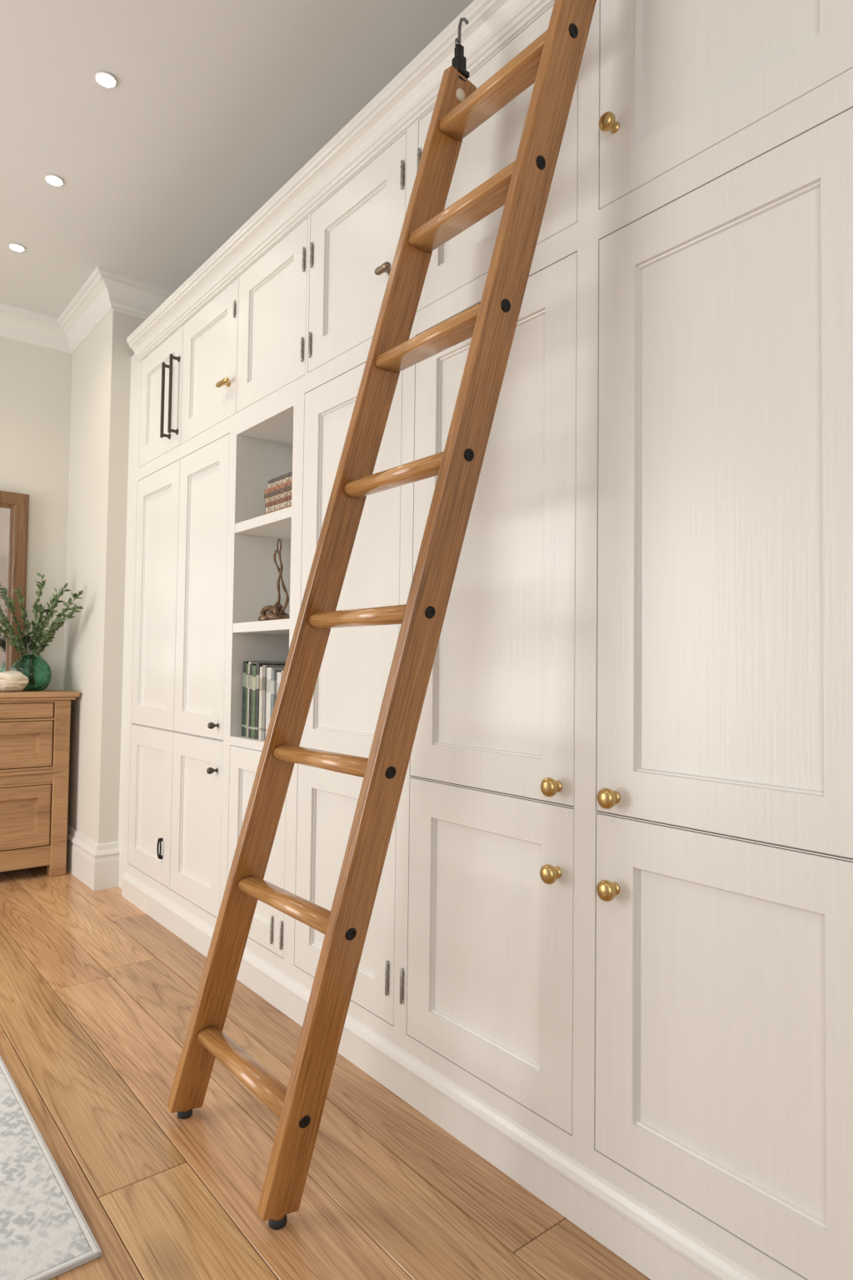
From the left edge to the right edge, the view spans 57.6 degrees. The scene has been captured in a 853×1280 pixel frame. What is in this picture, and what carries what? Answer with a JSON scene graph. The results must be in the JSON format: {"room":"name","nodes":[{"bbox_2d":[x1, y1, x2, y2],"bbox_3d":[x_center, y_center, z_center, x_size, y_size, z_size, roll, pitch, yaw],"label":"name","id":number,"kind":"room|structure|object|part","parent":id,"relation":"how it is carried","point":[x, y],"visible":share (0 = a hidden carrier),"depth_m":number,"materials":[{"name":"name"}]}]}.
{"room":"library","nodes":[
{"label":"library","id":0,"kind":"room"},
{"bbox_2d":[0,336,72,689],"bbox_3d":[-3.245,-0.325,3.544,4.300,3.030,0.120,2,-3,-39],"label":"wall","id":1,"kind":"structure","parent":0,"point":[36,382],"depth_m":4.36,"materials":[{"name":"paint"}]},
{"bbox_2d":[0,265,174,354],"bbox_3d":[-2.883,-1.774,3.252,4.200,0.145,0.848,2,-3,-39],"label":"crown molding","id":2,"kind":"structure","parent":1,"relation":"attached to","point":[105,291],"depth_m":4.10,"materials":[{"name":"paint"}]},
{"bbox_2d":[0,0,474,318],"bbox_3d":[-1.166,-1.950,1.164,4.420,0.100,6.600,2,-3,-39],"label":"ceiling","id":3,"kind":"structure","parent":0,"point":[214,107],"depth_m":2.70,"materials":[{"name":"paint"}]},
{"bbox_2d":[8,242,24,251],"bbox_3d":[-1.898,-1.816,3.589,0.068,0.012,0.068,2,-3,-39],"label":"recessed light","id":4,"kind":"object","parent":3,"relation":"in","point":[13,246],"visible":1,"depth_m":3.58,"materials":[{"name":"paint"}]},
{"bbox_2d":[45,174,63,185],"bbox_3d":[-1.483,-1.829,3.086,0.068,0.012,0.068,2,-3,-39],"label":"recessed light","id":5,"kind":"object","parent":3,"relation":"in","point":[52,179],"visible":1,"depth_m":3.08,"materials":[{"name":"paint"}]},
{"bbox_2d":[95,70,117,88],"bbox_3d":[-1.056,-1.843,2.551,0.068,0.012,0.068,2,-3,-39],"label":"recessed light","id":6,"kind":"object","parent":3,"relation":"in","point":[104,78],"visible":1,"depth_m":2.54,"materials":[{"name":"paint"}]},
{"bbox_2d":[0,865,650,1279],"bbox_3d":[-1.220,1.192,1.040,4.584,0.130,6.600,2,-3,-39],"label":"floor","id":7,"kind":"structure","parent":0,"point":[97,996],"depth_m":1.79,"materials":[{"name":"brown wood"}]},
{"bbox_2d":[0,690,79,876],"bbox_3d":[-2.377,0.736,3.872,1.090,0.955,0.375,2,-3,-39],"label":"oak dresser","id":8,"kind":"object","parent":7,"relation":"on","point":[35,725],"visible":1,"depth_m":3.97,"materials":[{"name":"brown wood"}]},
{"bbox_2d":[0,490,29,672],"bbox_3d":[-2.487,-0.275,4.028,0.730,1.074,0.045,2,-3,-39],"label":"framed mirror","id":9,"kind":"object","parent":8,"relation":"on","point":[14,507],"visible":0.58,"depth_m":4.21,"materials":[{"name":"brown wood"}]},
{"bbox_2d":[0,506,10,672],"bbox_3d":[-2.492,-0.275,4.035,0.566,0.910,0.007,2,-3,-39],"label":"mirror glass","id":10,"kind":"object","parent":9,"relation":"attached to","point":[5,512],"depth_m":4.20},
{"bbox_2d":[0,670,29,691],"bbox_3d":[-2.121,0.210,3.950,0.167,0.109,0.139,2,-3,-39],"label":"decorative piece","id":11,"kind":"object","parent":8,"relation":"on","point":[10,681],"visible":1,"depth_m":3.91,"materials":[{"name":"beige wood"}]},
{"bbox_3d":[-2.290,0.891,3.753,0.859,0.311,0.025,2,-3,-39],"label":"drawer","id":12,"kind":"part","parent":8,"relation":"part of","materials":[{"name":"brown wood"}]},
{"bbox_3d":[-2.285,0.523,3.767,0.859,0.234,0.025,2,-3,-39],"label":"drawer","id":13,"kind":"part","parent":8,"relation":"part of","materials":[{"name":"brown wood"}]},
{"bbox_3d":[-2.283,0.352,3.773,0.859,0.076,0.025,2,-3,-39],"label":"drawer","id":14,"kind":"part","parent":8,"relation":"part of","materials":[{"name":"brown wood"}]},
{"bbox_2d":[0,572,83,690],"bbox_3d":[-2.008,-0.045,4.066,0.568,0.628,0.380,1,-2,2],"label":"plant","id":15,"kind":"object","parent":8,"relation":"on","point":[31,663],"visible":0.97,"depth_m":4.08,"materials":[{"name":"green plant"}]},
{"bbox_3d":[-1.932,0.771,4.070,0.078,0.911,0.078,2,-3,-39],"label":"leg","id":16,"kind":"part","parent":8,"relation":"part of","materials":[{"name":"brown wood"}]},
{"bbox_2d":[0,1055,101,1279],"bbox_3d":[-1.791,1.136,1.657,1.572,0.011,1.825,2,-3,-39],"label":"area rug","id":17,"kind":"object","parent":7,"relation":"on","point":[45,1234],"visible":1,"depth_m":1.55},
{"bbox_2d":[62,310,145,844],"bbox_3d":[-1.568,-0.274,4.353,0.675,3.030,0.740,2,-3,-39],"label":"wall pier","id":18,"kind":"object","parent":7,"relation":"on","point":[100,397],"visible":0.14,"depth_m":3.96,"materials":[{"name":"paint"}]},
{"bbox_2d":[65,825,119,890],"bbox_3d":[-1.812,1.119,4.103,0.119,0.220,0.764,2,-3,-39],"label":"baseboard","id":19,"kind":"object","parent":18,"relation":"attached to","point":[97,865],"visible":0.83,"depth_m":3.84,"materials":[{"name":"paint"}]},
{"bbox_2d":[118,354,139,889],"bbox_3d":[-1.242,-0.102,4.019,0.580,2.670,0.183,2,-3,-39],"label":"trim","id":20,"kind":"structure","parent":18,"relation":"attached to","point":[126,698],"depth_m":3.86,"materials":[{"name":"paint"}]},
{"bbox_2d":[167,0,596,1229],"bbox_3d":[-0.150,-0.153,1.687,1.029,2.631,0.352,0,-2,16],"label":"library ladder","id":21,"kind":"object","parent":7,"relation":"on","point":[552,62],"visible":1,"depth_m":1.56,"materials":[{"name":"brown wood"}]},
{"bbox_3d":[-0.294,1.127,1.535,0.032,0.031,0.032,2,-3,-39],"label":"foot stem","id":22,"kind":"part","parent":21,"relation":"part of","materials":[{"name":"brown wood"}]},
{"bbox_2d":[121,0,852,1279],"bbox_3d":[-0.149,-0.147,2.594,0.642,2.684,3.406,2,-3,-39],"label":"tall cabinet","id":23,"kind":"object","parent":7,"relation":"on","point":[607,952],"visible":0.95,"depth_m":1.59,"materials":[{"name":"paint"}]},
{"bbox_3d":[-1.243,0.728,3.503,0.022,0.659,0.530,2,-3,-39],"label":"door","id":24,"kind":"part","parent":23,"relation":"part of","materials":[{"name":"paint"}]},
{"bbox_3d":[-1.231,-0.191,3.536,0.022,1.168,0.530,2,-3,-39],"label":"door","id":25,"kind":"part","parent":23,"relation":"part of","materials":[{"name":"paint"}]},
{"bbox_3d":[-1.216,-1.101,3.564,0.022,0.523,0.518,2,-3,-39],"label":"door","id":26,"kind":"part","parent":23,"relation":"part of","materials":[{"name":"paint"}]},
{"bbox_3d":[-1.155,-1.060,3.436,0.042,0.337,0.026,2,-3,-39],"label":"handle","id":27,"kind":"part","parent":23,"relation":"part of","materials":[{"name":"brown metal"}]},
{"bbox_3d":[-1.098,-1.067,3.366,0.042,0.347,0.026,2,-3,-39],"label":"handle","id":28,"kind":"part","parent":23,"relation":"part of","materials":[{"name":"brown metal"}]},
{"bbox_3d":[-0.917,0.718,3.102,0.022,0.659,0.494,2,-3,-39],"label":"door","id":29,"kind":"part","parent":23,"relation":"part of","materials":[{"name":"paint"}]},
{"bbox_3d":[-0.905,-0.201,3.135,0.022,1.168,0.494,2,-3,-39],"label":"door","id":30,"kind":"part","parent":23,"relation":"part of","materials":[{"name":"paint"}]},
{"bbox_3d":[-0.881,-1.111,3.152,0.022,0.523,0.534,2,-3,-39],"label":"door","id":31,"kind":"part","parent":23,"relation":"part of","materials":[{"name":"paint"}]},
{"bbox_3d":[-0.813,0.495,2.936,0.040,0.026,0.026,2,-3,-39],"label":"knob","id":32,"kind":"part","parent":23,"relation":"part of","materials":[{"name":"brown metal"}]},
{"bbox_3d":[-0.811,0.325,2.942,0.040,0.026,0.026,2,-3,-39],"label":"knob","id":33,"kind":"part","parent":23,"relation":"part of","materials":[{"name":"brown metal"}]},
{"bbox_3d":[-0.772,-0.982,2.963,0.038,0.021,0.096,2,-3,-39],"label":"knob","id":34,"kind":"part","parent":23,"relation":"part of","materials":[{"name":"gold metal"}]},
{"bbox_2d":[245,663,248,736],"bbox_3d":[-0.589,0.224,2.921,0.190,0.270,0.022,2,-3,-39],"label":"book","id":35,"kind":"object","parent":23,"relation":"in","point":[247,677],"visible":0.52,"depth_m":2.86,"materials":[{"name":"paper"}]},
{"bbox_2d":[248,664,256,737],"bbox_3d":[-0.568,0.224,2.881,0.190,0.268,0.024,2,-3,-39],"label":"book","id":36,"kind":"object","parent":23,"relation":"in","point":[251,665],"visible":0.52,"depth_m":2.82,"materials":[{"name":"paper"}]},
{"bbox_2d":[251,665,256,738],"bbox_3d":[-0.552,0.227,2.861,0.190,0.262,0.026,2,-3,-39],"label":"book","id":37,"kind":"object","parent":23,"relation":"in","point":[254,667],"visible":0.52,"depth_m":2.80,"materials":[{"name":"paper"}]},
{"bbox_3d":[-0.587,0.712,2.696,0.022,0.651,0.428,2,-3,-39],"label":"door","id":38,"kind":"part","parent":23,"relation":"part of","materials":[{"name":"paint"}]},
{"bbox_2d":[258,666,262,739],"bbox_3d":[-0.517,0.228,2.823,0.190,0.258,0.026,2,-3,-39],"label":"book","id":39,"kind":"object","parent":23,"relation":"in","point":[261,667],"visible":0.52,"depth_m":2.77,"materials":[{"name":"white paper"}]},
{"bbox_2d":[233,618,289,634],"bbox_3d":[-0.460,-0.043,2.821,0.326,0.036,0.429,2,-3,-39],"label":"shelf","id":40,"kind":"object","parent":23,"relation":"attached to","point":[241,626],"depth_m":2.76,"materials":[{"name":"paint"}]},
{"bbox_2d":[235,506,291,539],"bbox_3d":[-0.455,-0.416,2.834,0.326,0.036,0.429,2,-3,-39],"label":"shelf","id":41,"kind":"object","parent":23,"relation":"attached to","point":[276,525],"depth_m":2.81,"materials":[{"name":"paint"}]},
{"bbox_2d":[241,660,285,736],"bbox_3d":[-0.606,0.221,2.941,0.190,0.278,0.026,2,-3,-39],"label":"book","id":42,"kind":"object","parent":23,"relation":"in","point":[244,673],"visible":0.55,"depth_m":2.88,"materials":[{"name":"paper"}]},
{"bbox_2d":[247,661,285,736],"bbox_3d":[-0.578,0.221,2.902,0.190,0.276,0.018,2,-3,-39],"label":"book","id":43,"kind":"object","parent":23,"relation":"in","point":[249,662],"visible":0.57,"depth_m":2.85,"materials":[{"name":"white paper"}]},
{"bbox_2d":[255,663,285,739],"bbox_3d":[-0.535,0.222,2.841,0.190,0.271,0.022,2,-3,-39],"label":"book","id":44,"kind":"object","parent":23,"relation":"in","point":[258,665],"visible":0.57,"depth_m":2.78,"materials":[{"name":"paper"}]},
{"bbox_3d":[-0.545,-1.122,2.738,0.022,0.523,0.510,2,-3,-39],"label":"door","id":45,"kind":"part","parent":23,"relation":"part of","materials":[{"name":"paint"}]},
{"bbox_2d":[260,665,284,739],"bbox_3d":[-0.504,0.224,2.800,0.190,0.264,0.024,2,-3,-39],"label":"book","id":46,"kind":"object","parent":23,"relation":"in","point":[264,667],"visible":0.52,"depth_m":2.74,"materials":[{"name":"grey paper"}]},
{"bbox_2d":[258,538,289,620],"bbox_3d":[-0.554,-0.215,2.820,0.086,0.304,0.163,2,-3,-39],"label":"sculpture","id":47,"kind":"object","parent":23,"relation":"on","point":[276,612],"visible":0.93,"depth_m":2.78,"materials":[{"name":"brown metal"}]},
{"bbox_2d":[265,667,284,735],"bbox_3d":[-0.481,0.228,2.778,0.190,0.255,0.036,2,-3,-39],"label":"book","id":48,"kind":"object","parent":23,"relation":"in","point":[268,669],"visible":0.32,"depth_m":2.72,"materials":[{"name":"white paper"}]},
{"bbox_2d":[270,669,283,719],"bbox_3d":[-0.463,0.230,2.752,0.190,0.249,0.022,2,-3,-39],"label":"book","id":49,"kind":"object","parent":23,"relation":"in","point":[273,672],"visible":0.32,"depth_m":2.69,"materials":[{"name":"grey paper"}]},
{"bbox_2d":[265,504,291,514],"bbox_3d":[-0.423,-0.445,2.755,0.220,0.016,0.219,2,-3,-39],"label":"book","id":50,"kind":"object","parent":23,"relation":"on","point":[288,506],"visible":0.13,"depth_m":2.69,"materials":[{"name":"beige paper"}]},
{"bbox_2d":[265,500,291,512],"bbox_3d":[-0.425,-0.462,2.760,0.220,0.016,0.208,2,-3,-39],"label":"book","id":51,"kind":"object","parent":50,"relation":"on","point":[287,502],"visible":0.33,"depth_m":2.69,"materials":[{"name":"beige paper"}]},
{"bbox_2d":[265,495,291,507],"bbox_3d":[-0.424,-0.479,2.756,0.220,0.016,0.211,2,-3,-39],"label":"book","id":52,"kind":"object","parent":51,"relation":"on","point":[287,497],"visible":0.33,"depth_m":2.69,"materials":[{"name":"paper"}]},
{"bbox_2d":[265,490,292,503],"bbox_3d":[-0.425,-0.495,2.759,0.220,0.016,0.206,2,-3,-39],"label":"book","id":53,"kind":"object","parent":52,"relation":"on","point":[288,492],"visible":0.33,"depth_m":2.69,"materials":[{"name":"beige paper"}]},
{"bbox_2d":[264,484,292,499],"bbox_3d":[-0.427,-0.512,2.759,0.220,0.016,0.216,2,-3,-39],"label":"book","id":54,"kind":"object","parent":53,"relation":"on","point":[289,487],"visible":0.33,"depth_m":2.69,"materials":[{"name":"paper"}]},
{"bbox_2d":[265,480,292,494],"bbox_3d":[-0.426,-0.529,2.761,0.220,0.016,0.216,2,-3,-39],"label":"book","id":55,"kind":"object","parent":54,"relation":"on","point":[289,482],"visible":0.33,"depth_m":2.70,"materials":[{"name":"paper"}]},
{"bbox_2d":[267,475,292,488],"bbox_3d":[-0.418,-0.545,2.762,0.220,0.016,0.210,2,-3,-39],"label":"book","id":56,"kind":"object","parent":55,"relation":"on","point":[289,478],"visible":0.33,"depth_m":2.70,"materials":[{"name":"beige paper"}]},
{"bbox_2d":[268,471,292,484],"bbox_3d":[-0.415,-0.562,2.762,0.220,0.016,0.211,2,-3,-39],"label":"book","id":57,"kind":"object","parent":56,"relation":"on","point":[288,474],"visible":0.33,"depth_m":2.71,"materials":[{"name":"grey paper"}]},
{"bbox_2d":[276,672,281,694],"bbox_3d":[-0.439,0.234,2.737,0.190,0.240,0.030,2,-3,-39],"label":"book","id":58,"kind":"object","parent":23,"relation":"in","point":[278,674],"visible":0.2,"depth_m":2.68,"materials":[{"name":"white paper"}]},
{"bbox_3d":[-0.241,-1.441,2.553,0.362,0.102,3.406,2,-3,-39],"label":"crown moulding","id":59,"kind":"part","parent":23,"relation":"part of","materials":[{"name":"paint"}]},
{"bbox_3d":[-0.241,0.697,2.271,0.022,0.659,0.525,2,-3,-39],"label":"door","id":60,"kind":"part","parent":23,"relation":"part of","materials":[{"name":"paint"}]},
{"bbox_3d":[-0.230,-0.222,2.304,0.022,1.168,0.525,2,-3,-39],"label":"door","id":61,"kind":"part","parent":23,"relation":"part of","materials":[{"name":"paint"}]},
{"bbox_3d":[-0.211,-1.132,2.329,0.022,0.523,0.510,2,-3,-39],"label":"door","id":62,"kind":"part","parent":23,"relation":"part of","materials":[{"name":"paint"}]},
{"bbox_3d":[-0.115,-1.031,2.157,0.038,0.021,0.060,2,-3,-39],"label":"knob","id":63,"kind":"part","parent":23,"relation":"part of","materials":[{"name":"brown metal"}]},
{"bbox_3d":[0.135,0.685,1.809,0.022,0.659,0.550,2,-3,-39],"label":"door","id":64,"kind":"part","parent":23,"relation":"part of","materials":[{"name":"paint"}]},
{"bbox_3d":[0.146,-0.234,1.842,0.022,1.168,0.550,2,-3,-39],"label":"door","id":65,"kind":"part","parent":23,"relation":"part of","materials":[{"name":"paint"}]},
{"bbox_3d":[0.158,-1.144,1.875,0.022,0.523,0.550,2,-3,-39],"label":"door","id":66,"kind":"part","parent":23,"relation":"part of","materials":[{"name":"paint"}]},
{"bbox_3d":[0.259,0.488,1.617,0.040,0.041,0.041,2,-3,-39],"label":"knob","id":67,"kind":"part","parent":23,"relation":"part of","materials":[{"name":"gold metal"}]},
{"bbox_3d":[0.262,0.308,1.623,0.040,0.041,0.041,2,-3,-39],"label":"knob","id":68,"kind":"part","parent":23,"relation":"part of","materials":[{"name":"gold metal"}]},
{"bbox_3d":[0.353,0.485,1.502,0.040,0.041,0.041,2,-3,-39],"label":"knob","id":69,"kind":"part","parent":23,"relation":"part of","materials":[{"name":"gold metal"}]},
{"bbox_3d":[0.355,0.308,1.508,0.040,0.041,0.041,2,-3,-39],"label":"knob","id":70,"kind":"part","parent":23,"relation":"part of","materials":[{"name":"gold metal"}]},
{"bbox_3d":[0.368,-1.041,1.562,0.040,0.036,0.036,2,-3,-39],"label":"knob","id":71,"kind":"part","parent":23,"relation":"part of","materials":[{"name":"gold metal"}]},
{"bbox_3d":[0.513,0.673,1.344,0.022,0.659,0.533,2,-3,-39],"label":"door","id":72,"kind":"part","parent":23,"relation":"part of","materials":[{"name":"paint"}]},
{"bbox_3d":[0.525,-0.246,1.377,0.022,1.168,0.533,2,-3,-39],"label":"door","id":73,"kind":"part","parent":23,"relation":"part of","materials":[{"name":"paint"}]},
{"bbox_3d":[0.536,-1.156,1.409,0.022,0.523,0.533,2,-3,-39],"label":"door","id":74,"kind":"part","parent":23,"relation":"part of","materials":[{"name":"paint"}]}
]}

